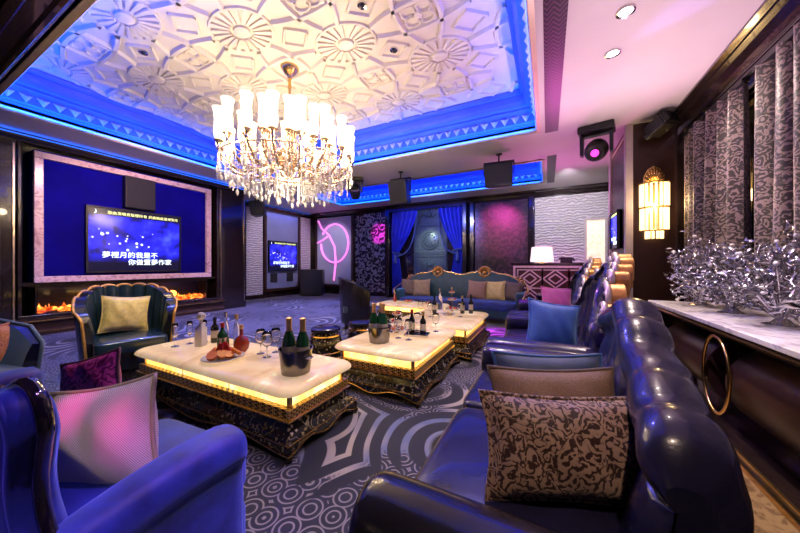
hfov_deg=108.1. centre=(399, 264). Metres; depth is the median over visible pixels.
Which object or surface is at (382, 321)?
champagne bottle
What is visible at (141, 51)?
spotlight eyeball
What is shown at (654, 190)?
wall sconce
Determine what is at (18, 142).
trim
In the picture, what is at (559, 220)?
wall panel
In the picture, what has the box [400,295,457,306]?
seat cushion
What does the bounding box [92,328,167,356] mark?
seat cushion
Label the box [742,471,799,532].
floor
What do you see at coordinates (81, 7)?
trim
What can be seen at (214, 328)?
liquor bottle
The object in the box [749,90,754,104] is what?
window
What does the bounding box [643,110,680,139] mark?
speaker
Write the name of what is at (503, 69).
ornament
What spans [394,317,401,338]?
wine glass
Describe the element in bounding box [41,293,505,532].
floor
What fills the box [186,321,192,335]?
bowl
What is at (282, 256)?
television
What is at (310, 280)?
grille
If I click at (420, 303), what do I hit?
bowl
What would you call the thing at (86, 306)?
armchair
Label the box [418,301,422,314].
wine glass
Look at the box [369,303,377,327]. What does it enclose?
champagne bottle
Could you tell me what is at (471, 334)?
coffee table
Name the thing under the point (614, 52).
recessed light
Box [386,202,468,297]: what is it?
trim
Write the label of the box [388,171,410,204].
ceiling speaker
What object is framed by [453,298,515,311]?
seat cushion
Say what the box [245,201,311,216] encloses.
trim
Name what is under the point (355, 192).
light
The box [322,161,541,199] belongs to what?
trim
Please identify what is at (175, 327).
bowl
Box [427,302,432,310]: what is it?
bowl
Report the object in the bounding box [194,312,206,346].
decanter
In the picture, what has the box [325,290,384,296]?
baseboard
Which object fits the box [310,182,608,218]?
trim
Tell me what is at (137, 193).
speaker
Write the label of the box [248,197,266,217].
ceiling speaker
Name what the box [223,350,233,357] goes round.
slice
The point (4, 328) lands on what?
cushion
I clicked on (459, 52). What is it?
ceiling panel
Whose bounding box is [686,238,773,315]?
flower arrangement
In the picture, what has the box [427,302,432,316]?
wine glass
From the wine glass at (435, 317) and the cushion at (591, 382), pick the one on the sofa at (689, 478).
the cushion at (591, 382)
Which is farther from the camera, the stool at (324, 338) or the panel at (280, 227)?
the panel at (280, 227)
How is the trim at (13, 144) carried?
attached to the wall at (231, 204)
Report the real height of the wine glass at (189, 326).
0.220 m
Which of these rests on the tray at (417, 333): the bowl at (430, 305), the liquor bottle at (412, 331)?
the liquor bottle at (412, 331)
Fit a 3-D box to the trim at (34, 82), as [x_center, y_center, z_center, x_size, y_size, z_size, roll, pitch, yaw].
[-1.688,-2.545,4.372,6.733,0.570,4.330,0,0,27]
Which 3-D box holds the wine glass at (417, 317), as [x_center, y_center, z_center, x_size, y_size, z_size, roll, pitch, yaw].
[0.199,0.664,3.398,0.088,0.210,0.087,0,0,27]
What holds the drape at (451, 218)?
hanging from the wall at (406, 260)
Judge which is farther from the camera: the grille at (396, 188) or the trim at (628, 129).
the grille at (396, 188)
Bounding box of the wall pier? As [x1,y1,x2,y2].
[613,122,677,300]
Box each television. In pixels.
[85,204,180,272]
[268,240,296,270]
[609,209,621,249]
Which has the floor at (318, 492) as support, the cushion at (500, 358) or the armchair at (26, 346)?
the armchair at (26, 346)
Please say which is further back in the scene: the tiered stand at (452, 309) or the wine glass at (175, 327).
the tiered stand at (452, 309)
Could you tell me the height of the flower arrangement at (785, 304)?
0.632 m
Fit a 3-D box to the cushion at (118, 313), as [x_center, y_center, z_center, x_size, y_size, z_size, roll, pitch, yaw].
[-3.067,0.545,3.238,0.435,0.424,0.185,0,0,-44]
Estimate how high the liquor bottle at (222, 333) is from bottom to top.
0.250 m
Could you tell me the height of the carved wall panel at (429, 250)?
3.180 m
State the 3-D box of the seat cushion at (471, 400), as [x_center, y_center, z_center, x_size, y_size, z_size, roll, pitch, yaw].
[0.790,0.828,1.702,0.729,0.205,0.609,0,0,27]
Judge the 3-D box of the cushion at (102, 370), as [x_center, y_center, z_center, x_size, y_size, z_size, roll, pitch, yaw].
[-1.632,0.625,1.535,0.390,0.361,0.148,0,0,2]
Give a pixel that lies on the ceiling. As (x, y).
(667, 46)
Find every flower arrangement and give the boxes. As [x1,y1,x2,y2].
[663,231,730,306]
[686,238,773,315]
[776,260,799,324]
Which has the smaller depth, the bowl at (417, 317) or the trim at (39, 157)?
the bowl at (417, 317)
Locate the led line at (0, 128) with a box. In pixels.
[0,128,243,189]
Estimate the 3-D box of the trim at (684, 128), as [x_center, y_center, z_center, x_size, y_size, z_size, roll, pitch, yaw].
[4.215,-0.400,4.197,0.140,3.200,0.100,0,0,27]
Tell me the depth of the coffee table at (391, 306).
5.74 m
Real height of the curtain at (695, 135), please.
3.020 m
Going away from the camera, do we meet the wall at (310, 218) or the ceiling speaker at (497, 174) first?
the ceiling speaker at (497, 174)
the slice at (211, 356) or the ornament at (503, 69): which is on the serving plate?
the slice at (211, 356)
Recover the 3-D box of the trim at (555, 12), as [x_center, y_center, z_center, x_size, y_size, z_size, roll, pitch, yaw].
[1.420,-2.212,2.655,0.190,0.016,4.820,0,0,27]
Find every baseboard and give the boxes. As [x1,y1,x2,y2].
[223,300,245,308]
[245,291,299,299]
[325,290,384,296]
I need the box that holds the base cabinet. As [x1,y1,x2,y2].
[648,300,799,530]
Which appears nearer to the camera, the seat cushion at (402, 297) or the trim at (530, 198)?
the seat cushion at (402, 297)
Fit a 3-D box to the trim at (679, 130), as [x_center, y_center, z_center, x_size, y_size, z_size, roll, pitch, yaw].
[4.213,-0.425,4.249,0.230,3.250,0.070,0,0,27]
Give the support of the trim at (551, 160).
attached to the ceiling
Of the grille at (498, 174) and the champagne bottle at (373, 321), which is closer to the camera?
the champagne bottle at (373, 321)
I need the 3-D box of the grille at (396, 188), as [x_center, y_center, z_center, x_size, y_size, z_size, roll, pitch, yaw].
[-0.068,-1.690,6.718,0.420,0.491,0.112,0,0,27]
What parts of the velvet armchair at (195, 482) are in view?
lacquer frame, backrest, arm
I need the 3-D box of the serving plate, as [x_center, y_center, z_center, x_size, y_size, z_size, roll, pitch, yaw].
[-1.444,0.756,2.370,0.310,0.026,0.310,0,0,27]
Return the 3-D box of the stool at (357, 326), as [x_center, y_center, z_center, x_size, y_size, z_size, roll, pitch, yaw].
[-0.505,0.968,3.867,0.408,0.465,0.408,0,0,27]
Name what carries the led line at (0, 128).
on the trim at (11, 135)
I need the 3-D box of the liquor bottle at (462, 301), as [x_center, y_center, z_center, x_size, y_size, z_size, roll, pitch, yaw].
[0.988,0.629,4.601,0.073,0.280,0.072,0,0,27]
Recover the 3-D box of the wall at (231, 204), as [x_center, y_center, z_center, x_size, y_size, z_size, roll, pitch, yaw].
[-6.373,-0.505,5.341,0.600,3.410,7.160,0,0,27]
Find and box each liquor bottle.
[211,317,218,342]
[217,322,227,342]
[224,312,228,337]
[233,314,239,342]
[233,324,249,351]
[409,309,414,334]
[420,311,425,334]
[432,296,436,312]
[437,288,441,309]
[461,296,464,313]
[469,294,472,313]
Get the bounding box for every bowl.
[172,323,178,337]
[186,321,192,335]
[255,328,264,343]
[261,331,272,346]
[394,317,401,329]
[404,319,412,331]
[413,312,420,322]
[418,301,422,308]
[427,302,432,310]
[432,313,439,323]
[457,302,462,310]
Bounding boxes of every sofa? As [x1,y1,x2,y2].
[348,298,754,532]
[486,252,634,354]
[509,257,601,313]
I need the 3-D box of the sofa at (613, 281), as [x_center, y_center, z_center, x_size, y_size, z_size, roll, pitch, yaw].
[1.504,0.542,2.745,1.098,1.316,1.523,0,0,27]
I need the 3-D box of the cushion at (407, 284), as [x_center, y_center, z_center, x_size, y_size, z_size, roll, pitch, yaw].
[0.229,0.540,7.038,0.442,0.421,0.174,0,0,13]
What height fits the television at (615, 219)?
0.660 m
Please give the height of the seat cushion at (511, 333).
0.205 m
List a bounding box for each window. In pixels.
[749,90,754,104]
[749,101,754,251]
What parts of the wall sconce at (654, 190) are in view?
glass, glass, glass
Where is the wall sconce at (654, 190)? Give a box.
[638,166,670,238]
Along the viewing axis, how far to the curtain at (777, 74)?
2.40 m
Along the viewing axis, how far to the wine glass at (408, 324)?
2.95 m
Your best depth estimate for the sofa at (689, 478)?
0.77 m
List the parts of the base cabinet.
barrel panel, panel, barrel panel, gold rail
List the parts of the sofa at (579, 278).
arm, arm, backrest, crest rail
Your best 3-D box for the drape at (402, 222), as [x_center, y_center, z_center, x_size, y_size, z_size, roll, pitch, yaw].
[0.134,-0.440,10.387,1.150,3.000,0.236,0,0,30]
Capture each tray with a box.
[404,331,429,337]
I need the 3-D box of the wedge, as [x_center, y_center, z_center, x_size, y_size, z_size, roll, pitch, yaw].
[-1.416,0.685,2.373,0.097,0.108,0.024,0,0,-7]
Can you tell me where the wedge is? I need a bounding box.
[224,342,230,350]
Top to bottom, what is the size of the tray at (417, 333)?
0.020 m
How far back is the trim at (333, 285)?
12.33 m
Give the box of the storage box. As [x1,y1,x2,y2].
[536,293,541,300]
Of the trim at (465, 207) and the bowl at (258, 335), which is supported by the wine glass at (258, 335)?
the bowl at (258, 335)
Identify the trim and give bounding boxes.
[0,0,74,79]
[0,0,534,176]
[0,0,539,183]
[0,130,246,193]
[12,142,244,319]
[12,298,224,334]
[16,140,218,319]
[22,300,224,331]
[33,150,210,282]
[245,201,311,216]
[263,208,300,291]
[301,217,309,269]
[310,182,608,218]
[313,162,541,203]
[315,214,351,286]
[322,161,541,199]
[352,196,533,296]
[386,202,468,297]
[543,0,568,132]
[547,155,556,182]
[584,217,607,262]
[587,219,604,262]
[609,124,632,297]
[611,137,623,253]
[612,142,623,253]
[673,0,799,129]
[676,126,683,300]
[684,128,685,301]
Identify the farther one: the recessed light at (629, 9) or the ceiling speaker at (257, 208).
the ceiling speaker at (257, 208)
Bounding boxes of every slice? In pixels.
[206,351,216,360]
[216,349,227,358]
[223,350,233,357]
[231,348,241,354]
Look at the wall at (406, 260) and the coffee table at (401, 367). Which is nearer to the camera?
the coffee table at (401, 367)
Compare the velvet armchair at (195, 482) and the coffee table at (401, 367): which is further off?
the coffee table at (401, 367)
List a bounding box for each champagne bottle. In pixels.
[282,317,295,351]
[296,317,309,351]
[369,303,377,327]
[378,302,382,318]
[378,303,387,327]
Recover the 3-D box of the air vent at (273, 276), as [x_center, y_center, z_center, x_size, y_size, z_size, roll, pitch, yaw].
[-4.742,0.480,10.905,0.015,0.340,0.300,0,0,27]
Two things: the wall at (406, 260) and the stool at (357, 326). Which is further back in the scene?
the wall at (406, 260)
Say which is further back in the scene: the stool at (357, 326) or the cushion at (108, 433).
the stool at (357, 326)
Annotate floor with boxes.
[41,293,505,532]
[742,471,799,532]
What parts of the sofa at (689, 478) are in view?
arm, arm, backrest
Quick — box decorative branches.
[716,220,799,329]
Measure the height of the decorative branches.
0.696 m
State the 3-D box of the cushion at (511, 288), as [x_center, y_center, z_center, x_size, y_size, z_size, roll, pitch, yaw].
[2.316,0.540,5.979,0.184,0.421,0.435,0,0,-36]
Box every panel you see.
[28,149,208,281]
[31,0,517,154]
[246,206,262,295]
[267,212,297,288]
[317,216,350,283]
[356,212,384,292]
[414,209,447,274]
[475,199,527,275]
[535,191,608,262]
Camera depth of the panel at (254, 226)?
10.18 m
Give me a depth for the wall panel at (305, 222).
12.33 m
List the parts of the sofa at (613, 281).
arm, arm, backrest, crest rail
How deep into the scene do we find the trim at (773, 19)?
2.89 m
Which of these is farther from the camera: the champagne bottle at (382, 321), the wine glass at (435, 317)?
the wine glass at (435, 317)
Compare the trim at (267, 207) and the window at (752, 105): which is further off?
the trim at (267, 207)
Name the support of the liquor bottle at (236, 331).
on the coffee table at (250, 393)
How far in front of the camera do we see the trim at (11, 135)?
5.66 m
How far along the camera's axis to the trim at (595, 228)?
7.98 m
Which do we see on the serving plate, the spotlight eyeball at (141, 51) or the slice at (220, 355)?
the slice at (220, 355)
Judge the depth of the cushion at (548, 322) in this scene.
2.42 m
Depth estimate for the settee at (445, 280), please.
6.56 m
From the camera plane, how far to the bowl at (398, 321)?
3.03 m
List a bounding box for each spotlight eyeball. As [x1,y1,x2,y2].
[138,49,147,55]
[357,0,366,9]
[390,46,397,52]
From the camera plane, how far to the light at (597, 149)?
4.51 m
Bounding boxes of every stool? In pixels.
[309,324,341,357]
[347,319,368,338]
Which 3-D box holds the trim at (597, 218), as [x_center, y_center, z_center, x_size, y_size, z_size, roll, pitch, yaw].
[5.380,-0.100,7.974,0.540,2.400,0.050,0,0,27]
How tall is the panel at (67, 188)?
2.300 m
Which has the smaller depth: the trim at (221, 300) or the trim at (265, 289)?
the trim at (221, 300)
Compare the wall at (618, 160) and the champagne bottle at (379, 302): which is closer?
the champagne bottle at (379, 302)
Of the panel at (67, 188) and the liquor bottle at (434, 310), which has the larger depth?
the panel at (67, 188)
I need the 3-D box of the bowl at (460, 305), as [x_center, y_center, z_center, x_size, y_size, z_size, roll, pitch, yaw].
[0.897,0.622,4.310,0.088,0.125,0.087,0,0,27]
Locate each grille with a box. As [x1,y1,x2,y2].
[301,271,320,293]
[388,180,405,203]
[485,163,511,186]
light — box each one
[347,177,363,199]
[577,119,615,161]
[604,48,621,58]
[615,3,636,18]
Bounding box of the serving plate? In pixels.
[200,351,244,362]
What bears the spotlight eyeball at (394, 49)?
attached to the ornament at (503, 69)
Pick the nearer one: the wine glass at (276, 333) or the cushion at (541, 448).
the cushion at (541, 448)
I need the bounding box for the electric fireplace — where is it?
[28,279,206,314]
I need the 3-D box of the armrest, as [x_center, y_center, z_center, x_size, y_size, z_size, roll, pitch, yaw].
[-1.016,0.840,1.126,0.619,0.200,0.520,0,0,24]
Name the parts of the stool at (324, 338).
seat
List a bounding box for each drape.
[391,211,417,293]
[437,207,461,273]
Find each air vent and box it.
[270,273,276,281]
[287,273,292,280]
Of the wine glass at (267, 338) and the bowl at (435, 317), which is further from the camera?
the bowl at (435, 317)
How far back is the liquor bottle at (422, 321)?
3.15 m
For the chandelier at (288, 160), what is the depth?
3.73 m
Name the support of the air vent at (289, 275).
attached to the wall at (310, 218)
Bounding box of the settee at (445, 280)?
[393,266,528,318]
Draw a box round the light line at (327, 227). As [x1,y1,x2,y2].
[317,221,348,280]
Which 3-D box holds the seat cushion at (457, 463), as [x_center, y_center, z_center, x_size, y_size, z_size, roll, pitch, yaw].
[0.485,0.828,1.100,0.729,0.205,0.719,0,0,27]
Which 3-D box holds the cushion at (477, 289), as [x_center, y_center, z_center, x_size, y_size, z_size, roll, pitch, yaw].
[1.674,0.540,6.305,0.445,0.421,0.172,0,0,35]
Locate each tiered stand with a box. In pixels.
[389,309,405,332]
[445,288,457,310]
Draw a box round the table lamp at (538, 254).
[530,247,553,262]
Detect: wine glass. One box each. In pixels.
[171,323,179,347]
[186,321,193,343]
[255,328,264,354]
[261,331,272,357]
[271,327,280,352]
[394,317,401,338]
[404,319,412,340]
[413,312,420,330]
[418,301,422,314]
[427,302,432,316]
[432,313,439,331]
[457,302,462,316]
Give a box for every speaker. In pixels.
[122,175,155,211]
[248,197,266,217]
[300,269,324,295]
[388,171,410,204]
[484,153,513,187]
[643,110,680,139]
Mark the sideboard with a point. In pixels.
(535, 275)
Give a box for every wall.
[0,127,244,319]
[245,200,311,295]
[312,199,534,296]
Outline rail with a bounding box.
[682,27,792,136]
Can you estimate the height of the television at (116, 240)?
1.300 m
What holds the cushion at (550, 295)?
on the sofa at (579, 278)
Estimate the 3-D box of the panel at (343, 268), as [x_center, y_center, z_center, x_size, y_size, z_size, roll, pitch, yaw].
[-2.769,-0.600,12.169,1.790,2.800,0.040,0,0,27]
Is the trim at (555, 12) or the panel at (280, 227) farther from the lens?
the panel at (280, 227)
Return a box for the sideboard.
[511,263,583,299]
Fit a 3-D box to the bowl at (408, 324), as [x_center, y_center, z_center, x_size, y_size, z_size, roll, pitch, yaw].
[0.089,0.622,2.982,0.088,0.125,0.087,0,0,27]
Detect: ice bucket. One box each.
[278,344,312,376]
[366,324,392,343]
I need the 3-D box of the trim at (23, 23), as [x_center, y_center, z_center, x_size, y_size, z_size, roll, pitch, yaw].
[-4.420,-2.235,1.805,9.283,0.150,2.620,0,0,27]
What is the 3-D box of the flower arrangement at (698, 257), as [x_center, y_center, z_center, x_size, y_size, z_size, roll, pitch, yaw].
[2.933,0.027,2.810,0.565,0.747,0.567,0,0,-41]
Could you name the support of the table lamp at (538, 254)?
on the sideboard
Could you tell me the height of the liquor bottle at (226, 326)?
0.300 m
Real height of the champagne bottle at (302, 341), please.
0.349 m
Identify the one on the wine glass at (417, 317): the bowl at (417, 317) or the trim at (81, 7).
the bowl at (417, 317)
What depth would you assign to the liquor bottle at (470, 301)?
4.58 m
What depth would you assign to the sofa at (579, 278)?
3.77 m
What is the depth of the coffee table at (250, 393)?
2.11 m
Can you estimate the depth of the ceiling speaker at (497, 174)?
5.62 m
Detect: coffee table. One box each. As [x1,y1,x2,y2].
[134,335,357,464]
[335,323,459,408]
[376,300,449,321]
[402,308,489,361]
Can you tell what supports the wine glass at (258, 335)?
on the coffee table at (250, 393)
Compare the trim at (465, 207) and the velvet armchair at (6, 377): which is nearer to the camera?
the velvet armchair at (6, 377)
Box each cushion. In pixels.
[0,322,9,360]
[0,365,23,372]
[50,372,158,483]
[59,347,121,390]
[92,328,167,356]
[97,296,149,333]
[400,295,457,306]
[401,278,418,294]
[413,279,430,295]
[414,408,622,532]
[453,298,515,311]
[463,370,491,409]
[466,280,487,298]
[478,389,639,506]
[486,281,505,299]
[486,364,614,396]
[491,350,601,369]
[504,329,586,345]
[505,281,523,300]
[526,297,579,344]
[540,286,570,304]
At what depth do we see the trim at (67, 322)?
5.25 m
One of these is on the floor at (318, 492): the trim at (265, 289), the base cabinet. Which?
the base cabinet
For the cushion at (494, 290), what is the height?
0.421 m
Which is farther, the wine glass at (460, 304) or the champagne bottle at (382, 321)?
the wine glass at (460, 304)
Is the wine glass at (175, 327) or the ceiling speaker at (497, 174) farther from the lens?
the ceiling speaker at (497, 174)
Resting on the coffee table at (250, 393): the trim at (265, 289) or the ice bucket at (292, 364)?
the ice bucket at (292, 364)
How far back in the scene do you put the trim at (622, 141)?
5.66 m
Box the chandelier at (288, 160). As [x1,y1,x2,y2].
[212,61,354,208]
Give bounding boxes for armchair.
[0,318,44,372]
[0,367,44,384]
[0,377,247,532]
[71,283,177,372]
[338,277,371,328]
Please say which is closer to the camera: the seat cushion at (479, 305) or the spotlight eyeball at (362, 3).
the spotlight eyeball at (362, 3)
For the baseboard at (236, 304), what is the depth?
8.11 m
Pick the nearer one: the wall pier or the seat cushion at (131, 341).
the seat cushion at (131, 341)
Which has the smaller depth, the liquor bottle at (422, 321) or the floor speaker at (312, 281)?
the liquor bottle at (422, 321)
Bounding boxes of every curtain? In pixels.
[685,115,705,301]
[703,77,753,309]
[752,21,799,317]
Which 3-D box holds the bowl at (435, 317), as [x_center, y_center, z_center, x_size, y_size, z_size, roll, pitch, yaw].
[0.413,0.622,3.356,0.088,0.125,0.087,0,0,27]
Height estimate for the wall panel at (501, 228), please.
3.120 m
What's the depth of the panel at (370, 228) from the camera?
11.29 m
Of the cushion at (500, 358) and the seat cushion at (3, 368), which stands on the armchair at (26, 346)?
the seat cushion at (3, 368)
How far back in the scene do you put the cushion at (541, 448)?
0.88 m
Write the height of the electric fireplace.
0.540 m
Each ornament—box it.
[34,0,518,147]
[559,257,574,262]
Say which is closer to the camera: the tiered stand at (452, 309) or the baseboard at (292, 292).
the tiered stand at (452, 309)
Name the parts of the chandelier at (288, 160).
lamp shade, lamp shade, lamp shade, arm, lamp shade, arm, lamp shade, arm, arm, lamp shade, arm, arm, lamp shade, lamp shade, arm, arm, lamp shade, arm, arm, lamp shade, crystal ring frame, stem, arm, lamp shade, arm, lamp shade, arm, lamp shade, lamp shade, arm, arm, lamp shade, lamp shade, arm, arm, arm, lamp shade, arm, arm, lamp shade, arm, lamp shade, lamp shade, lamp shade, lamp shade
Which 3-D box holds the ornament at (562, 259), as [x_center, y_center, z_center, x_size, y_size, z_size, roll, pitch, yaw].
[4.095,-0.122,7.117,0.358,0.142,0.160,0,0,27]
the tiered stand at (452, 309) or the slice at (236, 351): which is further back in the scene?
the tiered stand at (452, 309)
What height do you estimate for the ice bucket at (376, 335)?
0.162 m
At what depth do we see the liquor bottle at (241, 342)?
2.54 m
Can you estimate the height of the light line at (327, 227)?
2.568 m
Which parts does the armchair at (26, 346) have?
backrest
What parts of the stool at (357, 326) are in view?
seat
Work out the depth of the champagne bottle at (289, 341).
2.06 m
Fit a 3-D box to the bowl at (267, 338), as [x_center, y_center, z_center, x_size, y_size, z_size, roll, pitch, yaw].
[-1.113,0.622,2.426,0.088,0.125,0.087,0,0,27]
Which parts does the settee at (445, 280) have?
arm, backrest, arm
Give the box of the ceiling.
[0,0,764,213]
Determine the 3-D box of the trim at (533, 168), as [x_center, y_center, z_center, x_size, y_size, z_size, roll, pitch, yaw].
[0.420,-2.500,8.421,6.730,0.480,1.900,0,0,27]

